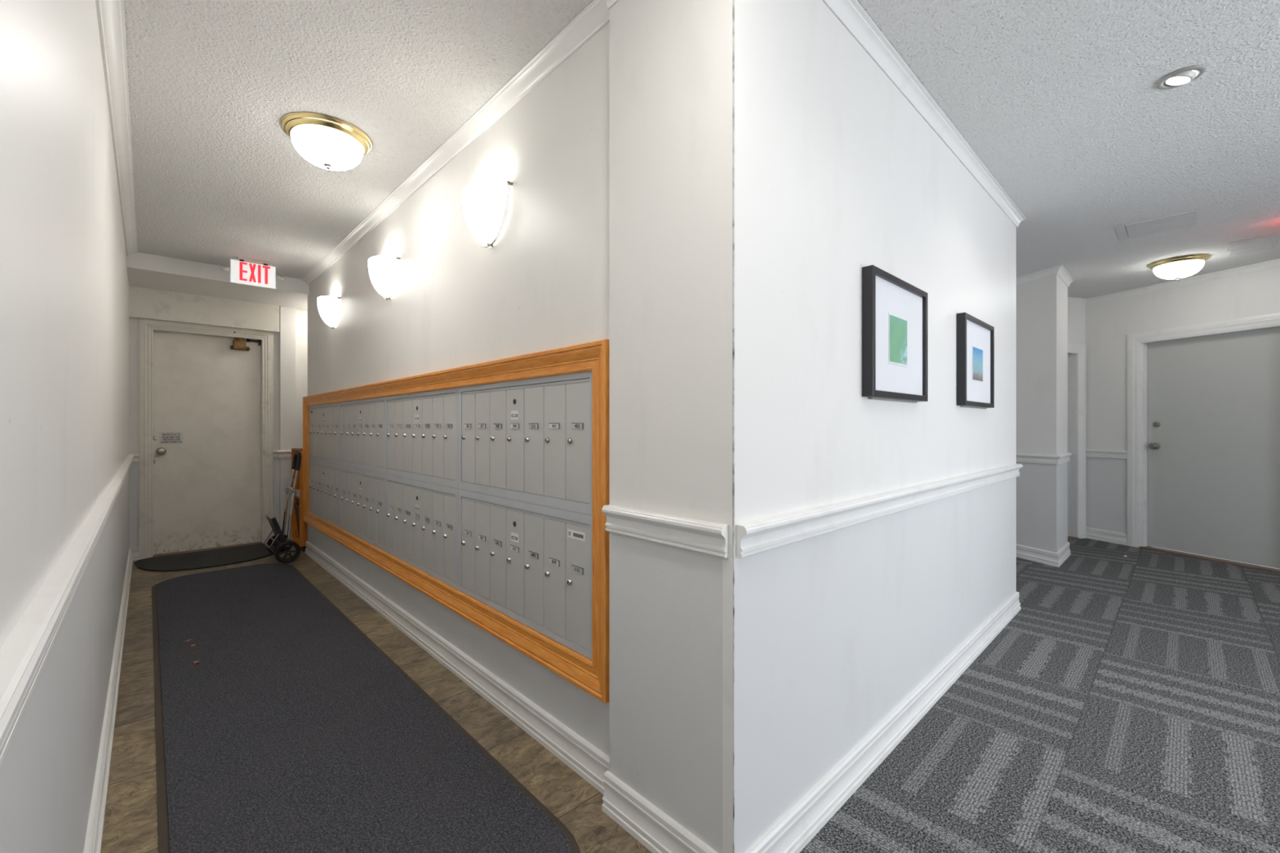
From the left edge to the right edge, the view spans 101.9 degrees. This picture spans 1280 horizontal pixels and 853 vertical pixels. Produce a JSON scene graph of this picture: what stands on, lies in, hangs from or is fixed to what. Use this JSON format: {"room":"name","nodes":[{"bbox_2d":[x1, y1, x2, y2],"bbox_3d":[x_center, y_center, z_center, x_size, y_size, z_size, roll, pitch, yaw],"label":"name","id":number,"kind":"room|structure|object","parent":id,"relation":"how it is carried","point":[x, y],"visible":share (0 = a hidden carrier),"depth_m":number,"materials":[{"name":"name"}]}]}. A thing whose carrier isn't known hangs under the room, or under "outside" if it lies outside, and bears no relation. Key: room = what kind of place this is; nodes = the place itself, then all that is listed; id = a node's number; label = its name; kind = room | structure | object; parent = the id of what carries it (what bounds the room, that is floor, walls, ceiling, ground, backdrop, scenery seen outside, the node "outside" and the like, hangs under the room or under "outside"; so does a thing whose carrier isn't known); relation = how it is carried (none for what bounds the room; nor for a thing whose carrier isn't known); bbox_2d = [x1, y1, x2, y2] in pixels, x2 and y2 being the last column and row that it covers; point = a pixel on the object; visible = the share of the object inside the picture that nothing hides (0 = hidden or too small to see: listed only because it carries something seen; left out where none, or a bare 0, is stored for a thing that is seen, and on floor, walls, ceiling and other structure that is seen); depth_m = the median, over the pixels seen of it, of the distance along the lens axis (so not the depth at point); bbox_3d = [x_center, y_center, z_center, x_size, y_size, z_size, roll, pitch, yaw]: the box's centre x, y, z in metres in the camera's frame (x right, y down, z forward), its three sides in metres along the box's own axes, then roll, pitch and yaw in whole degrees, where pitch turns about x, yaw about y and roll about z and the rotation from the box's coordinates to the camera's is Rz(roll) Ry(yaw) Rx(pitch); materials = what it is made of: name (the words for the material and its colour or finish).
{"room":"apartment building hallway","nodes":[
{"label":"apartment building hallway","id":0,"kind":"room"},
{"bbox_2d":[0,0,128,852],"bbox_3d":[-1.430,-0.080,1.228,0.160,2.440,8.950,0,0,-43],"label":"wall","id":1,"kind":"structure","parent":0,"point":[64,284],"depth_m":0.91,"materials":[{"name":"paint"}]},
{"bbox_2d":[0,453,133,765],"bbox_3d":[-1.368,0.272,1.301,0.029,0.077,8.570,0,0,-43],"label":"trim","id":2,"kind":"structure","parent":1,"relation":"attached to","point":[24,655],"depth_m":0.64,"materials":[{"name":"paint"}]},
{"bbox_2d":[83,547,133,852],"bbox_3d":[-1.371,1.085,1.298,0.021,0.110,8.570,0,0,-43],"label":"baseboard","id":3,"kind":"structure","parent":1,"relation":"attached to","point":[93,842],"depth_m":1.76,"materials":[{"name":"paint"}]},
{"bbox_2d":[95,0,137,255],"bbox_3d":[-1.087,-1.279,1.026,0.060,0.038,7.785,0,0,-43],"label":"trim","id":4,"kind":"structure","parent":1,"relation":"attached to","point":[110,13],"depth_m":2.04,"materials":[{"name":"paint"}]},
{"bbox_2d":[126,252,309,311],"bbox_3d":[-3.465,-1.239,4.676,1.632,0.122,0.785,0,0,-43],"label":"beam","id":5,"kind":"structure","parent":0,"point":[145,270],"depth_m":4.28,"materials":[{"name":"paint"}]},
{"bbox_2d":[128,285,307,547],"bbox_3d":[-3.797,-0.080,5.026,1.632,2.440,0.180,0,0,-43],"label":"wall","id":6,"kind":"structure","parent":0,"point":[301,316],"depth_m":5.10,"materials":[{"name":"paint"}]},
{"bbox_2d":[129,546,138,560],"bbox_3d":[-4.299,1.085,4.412,0.058,0.110,0.021,0,0,-43],"label":"baseboard","id":7,"kind":"structure","parent":6,"relation":"attached to","point":[135,551],"depth_m":4.41,"materials":[{"name":"paint"}]},
{"bbox_2d":[131,453,138,462],"bbox_3d":[-4.296,0.272,4.409,0.058,0.077,0.029,0,0,-43],"label":"trim","id":8,"kind":"structure","parent":6,"relation":"attached to","point":[135,459],"depth_m":4.41,"materials":[{"name":"paint"}]},
{"bbox_2d":[138,318,273,559],"bbox_3d":[-3.991,0.107,4.818,0.947,2.066,0.195,0,0,-43],"label":"door","id":9,"kind":"structure","parent":6,"relation":"in","point":[206,393],"depth_m":4.77,"materials":[{"name":"paint"}]},
{"bbox_2d":[273,449,291,457],"bbox_3d":[-3.349,0.272,5.270,0.607,0.077,0.084,0,0,-43],"label":"trim","id":10,"kind":"structure","parent":6,"relation":"attached to","point":[286,453],"depth_m":5.10,"materials":[{"name":"paint"}]},
{"bbox_2d":[100,546,652,852],"bbox_3d":[-2.015,1.180,3.075,1.932,0.080,5.765,0,0,-43],"label":"floor","id":11,"kind":"structure","parent":0,"point":[131,823],"depth_m":1.93,"materials":[{"name":"stone"}]},
{"bbox_2d":[133,542,275,571],"bbox_3d":[-3.678,1.133,4.488,1.000,0.013,0.715,0,0,-43],"label":"door mat","id":12,"kind":"object","parent":11,"relation":"on","point":[239,554],"visible":0.94,"depth_m":4.43,"materials":[{"name":"black rubber"}]},
{"bbox_2d":[291,448,307,551],"bbox_3d":[-3.062,0.674,4.972,0.400,0.932,0.388,0,0,-43],"label":"base cabinet","id":13,"kind":"object","parent":11,"relation":"on","point":[303,539],"visible":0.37,"depth_m":4.73,"materials":[{"name":"brown wood"}]},
{"bbox_2d":[293,502,299,538],"bbox_3d":[-3.070,0.902,4.965,0.347,0.334,0.347,0,0,-43],"label":"waste bin","id":14,"kind":"object","parent":13,"relation":"on","point":[296,504],"visible":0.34,"depth_m":4.92,"materials":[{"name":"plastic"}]},
{"bbox_2d":[151,563,580,852],"bbox_3d":[-1.821,1.134,2.562,0.840,0.010,4.285,0,0,-43],"label":"runner mat","id":15,"kind":"object","parent":11,"relation":"on","point":[291,731],"visible":1,"depth_m":1.84,"materials":[{"name":"charcoal grey carpet fibre"},{"name":"rubber edging"}]},
{"bbox_2d":[263,450,301,563],"bbox_3d":[-3.049,0.671,4.441,0.246,0.916,0.440,0,0,-43],"label":"hand truck","id":16,"kind":"object","parent":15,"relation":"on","point":[282,543],"visible":1,"depth_m":4.37,"materials":[{"name":"black metal"}]},
{"bbox_2d":[307,22,609,756],"bbox_3d":[-1.317,-0.080,3.325,0.575,2.440,4.263,0,0,-43],"label":"wall","id":17,"kind":"structure","parent":0,"point":[544,283],"depth_m":2.13,"materials":[{"name":"paint"}]},
{"bbox_2d":[309,458,340,527],"bbox_3d":[-2.556,0.526,4.323,0.160,0.470,1.021,0,0,-43],"label":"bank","id":18,"kind":"object","parent":17,"relation":"attached to","point":[324,477],"visible":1,"depth_m":4.24,"materials":[{"name":"grey metal"}]},
{"bbox_2d":[309,402,340,465],"bbox_3d":[-2.556,0.051,4.323,0.160,0.476,1.021,0,0,-43],"label":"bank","id":19,"kind":"object","parent":17,"relation":"attached to","point":[324,420],"visible":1,"depth_m":4.24,"materials":[{"name":"grey metal"}]},
{"bbox_2d":[317,296,341,329],"bbox_3d":[-2.383,-0.858,3.949,0.114,0.227,0.336,0,0,-43],"label":"wall sconce","id":20,"kind":"object","parent":17,"relation":"attached to","point":[328,306],"visible":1,"depth_m":3.88,"materials":[{"name":"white glass"}]},
{"bbox_2d":[340,465,385,551],"bbox_3d":[-1.852,0.526,3.581,0.160,0.470,1.021,0,0,-43],"label":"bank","id":21,"kind":"object","parent":17,"relation":"attached to","point":[362,492],"visible":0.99,"depth_m":3.49,"materials":[{"name":"grey metal"}]},
{"bbox_2d":[340,396,385,474],"bbox_3d":[-1.852,0.051,3.581,0.160,0.476,1.021,0,0,-43],"label":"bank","id":22,"kind":"object","parent":17,"relation":"attached to","point":[362,422],"visible":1,"depth_m":3.49,"materials":[{"name":"grey metal"}]},
{"bbox_2d":[368,255,399,300],"bbox_3d":[-1.520,-0.858,3.038,0.114,0.227,0.336,0,0,-43],"label":"wall sconce","id":23,"kind":"object","parent":17,"relation":"attached to","point":[383,269],"visible":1,"depth_m":2.97,"materials":[{"name":"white glass"}]},
{"bbox_2d":[385,474,457,589],"bbox_3d":[-1.148,0.526,2.838,0.160,0.470,1.021,0,0,-43],"label":"mailboxes","id":24,"kind":"object","parent":17,"relation":"attached to","point":[421,517],"visible":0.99,"depth_m":2.71,"materials":[{"name":"grey metal"}]},
{"bbox_2d":[385,387,457,488],"bbox_3d":[-1.148,0.051,2.838,0.160,0.476,1.021,0,0,-43],"label":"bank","id":25,"kind":"object","parent":17,"relation":"attached to","point":[421,428],"visible":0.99,"depth_m":2.72,"materials":[{"name":"grey metal"}]},
{"bbox_2d":[301,0,609,284],"bbox_3d":[-1.525,-1.279,3.083,0.060,0.038,4.198,0,0,-43],"label":"trim","id":26,"kind":"structure","parent":17,"relation":"attached to","point":[596,15],"depth_m":2.12,"materials":[{"name":"paint"}]},
{"bbox_2d":[302,338,609,703],"bbox_3d":[-1.562,0.291,3.146,0.034,1.118,4.259,0,0,-43],"label":"frame","id":27,"kind":"object","parent":17,"relation":"attached to","point":[593,677],"visible":0.97,"depth_m":1.88,"materials":[{"name":"brown wood"}]},
{"bbox_2d":[304,541,609,794],"bbox_3d":[-1.534,1.085,3.121,0.021,0.110,4.260,0,0,-43],"label":"baseboard","id":28,"kind":"structure","parent":17,"relation":"attached to","point":[589,762],"depth_m":2.15,"materials":[{"name":"paint"}]},
{"bbox_2d":[462,178,512,248],"bbox_3d":[-0.656,-0.858,2.127,0.114,0.227,0.336,0,0,-43],"label":"wall sconce","id":29,"kind":"object","parent":17,"relation":"attached to","point":[485,202],"visible":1,"depth_m":2.06,"materials":[{"name":"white glass"}]},
{"bbox_2d":[457,488,591,659],"bbox_3d":[-0.444,0.526,2.096,0.160,0.470,1.021,0,0,-43],"label":"mailboxes","id":30,"kind":"object","parent":17,"relation":"attached to","point":[531,563],"visible":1,"depth_m":1.97,"materials":[{"name":"grey metal"}]},
{"bbox_2d":[457,371,591,515],"bbox_3d":[-0.444,0.051,2.096,0.160,0.476,1.021,0,0,-43],"label":"mailboxes","id":31,"kind":"object","parent":17,"relation":"attached to","point":[530,440],"visible":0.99,"depth_m":1.97,"materials":[{"name":"grey metal"}]},
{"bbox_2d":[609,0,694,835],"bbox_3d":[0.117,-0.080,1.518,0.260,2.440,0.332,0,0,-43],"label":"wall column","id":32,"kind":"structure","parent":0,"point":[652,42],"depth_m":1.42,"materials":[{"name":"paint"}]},
{"bbox_2d":[124,0,1279,298],"bbox_3d":[1.592,-1.350,4.198,8.712,0.100,9.100,0,0,-43],"label":"ceiling","id":33,"kind":"structure","parent":0,"point":[1060,101],"depth_m":2.10,"materials":[{"name":"white paint"}]},
{"bbox_2d":[221,257,284,288],"bbox_3d":[-3.025,-1.202,4.064,0.399,0.197,0.070,0,0,-43],"label":"exit sign","id":34,"kind":"object","parent":33,"relation":"attached to","point":[246,271],"visible":1,"depth_m":4.05,"materials":[{"name":"white plastic"}]},
{"bbox_2d":[280,111,372,170],"bbox_3d":[-1.392,-1.224,2.318,0.352,0.152,0.352,0,0,-43],"label":"ceiling light","id":35,"kind":"object","parent":33,"relation":"attached to","point":[325,141],"visible":1,"depth_m":2.23,"materials":[{"name":"white glass"}]},
{"bbox_2d":[1115,210,1196,240],"bbox_3d":[3.341,-1.298,3.365,0.360,0.004,0.365,0,0,-43],"label":"access panel","id":36,"kind":"object","parent":33,"relation":"attached to","point":[1185,220],"visible":1,"depth_m":3.35,"materials":[{"name":"paint"}]},
{"bbox_2d":[1146,253,1211,280],"bbox_3d":[4.232,-1.224,4.083,0.352,0.152,0.352,0,0,-43],"label":"ceiling light","id":37,"kind":"object","parent":33,"relation":"attached to","point":[1176,268],"visible":1,"depth_m":4.00,"materials":[{"name":"white glass"}]},
{"bbox_2d":[1155,65,1204,89],"bbox_3d":[2.007,-1.297,1.931,0.128,0.041,0.128,0,0,-43],"label":"recessed light","id":38,"kind":"object","parent":33,"relation":"in","point":[1181,77],"visible":0.98,"depth_m":1.92,"materials":[{"name":"white metal"}]},
{"bbox_2d":[1226,233,1279,255],"bbox_3d":[4.388,-1.298,3.721,0.410,0.004,0.240,0,0,-43],"label":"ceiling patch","id":39,"kind":"structure","parent":33,"relation":"attached to","point":[1265,242],"depth_m":3.70,"materials":[{"name":"paint"}]},
{"bbox_2d":[694,0,1016,852],"bbox_3d":[0.400,-0.080,3.160,2.930,2.440,2.565,0,0,-43],"label":"wall","id":40,"kind":"structure","parent":0,"point":[837,174],"depth_m":1.51,"materials":[{"name":"paint"}]},
{"bbox_2d":[601,504,728,558],"bbox_3d":[0.049,0.272,1.380,0.029,0.077,0.439,0,0,-43],"label":"trim","id":41,"kind":"structure","parent":40,"relation":"attached to","point":[711,538],"depth_m":1.35,"materials":[{"name":"paint"}]},
{"bbox_2d":[722,557,733,852],"bbox_3d":[0.209,0.671,1.232,0.004,0.718,0.030,0,0,-43],"label":"trim","id":42,"kind":"structure","parent":40,"relation":"attached to","point":[727,563],"depth_m":1.23,"materials":[{"name":"paint"}]},
{"bbox_2d":[732,0,734,852],"bbox_3d":[0.220,-0.110,1.222,0.004,2.280,0.003,0,0,-43],"label":"trim","id":43,"kind":"structure","parent":40,"relation":"attached to","point":[733,1],"depth_m":1.22,"materials":[{"name":"paint"}]},
{"bbox_2d":[601,591,1021,852],"bbox_3d":[0.442,1.085,3.116,2.972,0.110,2.486,0,0,-43],"label":"baseboard","id":44,"kind":"structure","parent":40,"relation":"attached to","point":[651,827],"depth_m":1.53,"materials":[{"name":"paint"}]},
{"bbox_2d":[605,0,1026,226],"bbox_3d":[0.449,-1.271,3.109,3.014,0.054,2.507,0,0,-43],"label":"trim","id":45,"kind":"structure","parent":40,"relation":"attached to","point":[850,13],"depth_m":1.97,"materials":[{"name":"paint"}]},
{"bbox_2d":[736,463,1022,558],"bbox_3d":[0.459,0.272,3.127,2.947,0.077,2.494,0,0,-43],"label":"trim","id":46,"kind":"structure","parent":40,"relation":"attached to","point":[757,536],"depth_m":1.59,"materials":[{"name":"paint"}]},
{"bbox_2d":[862,265,928,403],"bbox_3d":[0.927,-0.307,1.866,0.515,0.430,0.036,0,0,-43],"label":"framed picture","id":47,"kind":"object","parent":40,"relation":"attached to","point":[895,311],"visible":1,"depth_m":1.82,"materials":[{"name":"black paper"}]},
{"bbox_2d":[889,314,906,364],"bbox_3d":[0.921,-0.306,1.851,0.160,0.161,0.002,0,0,-43],"label":"art print","id":48,"kind":"object","parent":47,"relation":"attached to","point":[898,322],"depth_m":1.85},
{"bbox_2d":[956,312,994,408],"bbox_3d":[1.662,-0.307,2.563,0.515,0.430,0.036,0,0,-43],"label":"framed picture","id":49,"kind":"object","parent":40,"relation":"attached to","point":[975,337],"visible":1,"depth_m":2.51,"materials":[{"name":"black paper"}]},
{"bbox_2d":[973,346,982,381],"bbox_3d":[1.660,-0.304,2.551,0.172,0.157,0.002,0,0,-43],"label":"art print","id":50,"kind":"object","parent":49,"relation":"attached to","point":[977,351],"depth_m":2.55},
{"bbox_2d":[800,537,1279,852],"bbox_3d":[2.659,1.180,3.073,8.712,0.080,6.000,0,0,-43],"label":"floor","id":51,"kind":"structure","parent":0,"point":[1131,704],"depth_m":1.93,"materials":[{"name":"carpet"}]},
{"bbox_2d":[1016,274,1067,552],"bbox_3d":[3.463,-0.080,5.307,0.773,2.440,2.003,0,0,-18],"label":"wall pier","id":52,"kind":"object","parent":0,"point":[1042,304],"visible":0.23,"depth_m":4.39,"materials":[{"name":"paint"}]},
{"bbox_2d":[1016,542,1071,567],"bbox_3d":[3.360,1.085,5.203,0.555,0.110,1.934,0,0,-18],"label":"baseboard","id":53,"kind":"object","parent":52,"relation":"attached to","point":[1057,559],"visible":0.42,"depth_m":4.37,"materials":[{"name":"paint"}]},
{"bbox_2d":[1016,452,1071,464],"bbox_3d":[3.362,0.272,5.197,0.571,0.077,1.947,0,0,-18],"label":"trim","id":54,"kind":"structure","parent":52,"relation":"attached to","point":[1020,457],"depth_m":4.37,"materials":[{"name":"paint"}]},
{"bbox_2d":[1016,264,1074,287],"bbox_3d":[3.365,-1.271,5.187,0.597,0.054,1.968,0,0,-18],"label":"trim","id":55,"kind":"structure","parent":52,"relation":"attached to","point":[1060,270],"depth_m":4.37,"materials":[{"name":"paint"}]},
{"bbox_2d":[1067,303,1085,537],"bbox_3d":[3.950,-0.080,5.209,1.250,2.440,0.150,0,0,-18],"label":"wall","id":56,"kind":"structure","parent":0,"point":[1076,313],"depth_m":5.30,"materials":[{"name":"paint"}]},
{"bbox_2d":[1067,342,1085,539],"bbox_3d":[4.062,0.147,5.227,0.985,1.985,0.162,0,0,-18],"label":"door frame","id":57,"kind":"structure","parent":56,"relation":"in","point":[1073,348],"depth_m":5.29,"materials":[{"name":"grey paint"}]},
{"bbox_2d":[1085,266,1279,533],"bbox_3d":[5.184,-0.080,3.632,0.150,2.440,3.900,0,0,-18],"label":"wall","id":58,"kind":"structure","parent":0,"point":[1108,323],"depth_m":5.04,"materials":[{"name":"paint"}]},
{"bbox_2d":[1085,527,1127,545],"bbox_3d":[4.614,1.085,5.148,0.021,0.110,0.367,0,0,-18],"label":"baseboard","id":59,"kind":"structure","parent":58,"relation":"attached to","point":[1109,536],"depth_m":5.13,"materials":[{"name":"paint"}]},
{"bbox_2d":[1085,448,1127,458],"bbox_3d":[4.610,0.272,5.146,0.029,0.077,0.367,0,0,-18],"label":"trim","id":60,"kind":"structure","parent":58,"relation":"attached to","point":[1089,453],"depth_m":5.13,"materials":[{"name":"paint"}]},
{"bbox_2d":[1067,258,1279,305],"bbox_3d":[4.669,-1.271,3.469,0.930,0.054,3.600,0,0,-18],"label":"trim","id":61,"kind":"structure","parent":58,"relation":"attached to","point":[1273,263],"depth_m":4.58,"materials":[{"name":"paint"}]},
{"bbox_2d":[1127,312,1279,573],"bbox_3d":[4.902,0.129,4.458,0.170,2.023,1.122,0,0,-18],"label":"door","id":62,"kind":"structure","parent":58,"relation":"in","point":[1203,412],"depth_m":4.49,"materials":[{"name":"grey paint"}]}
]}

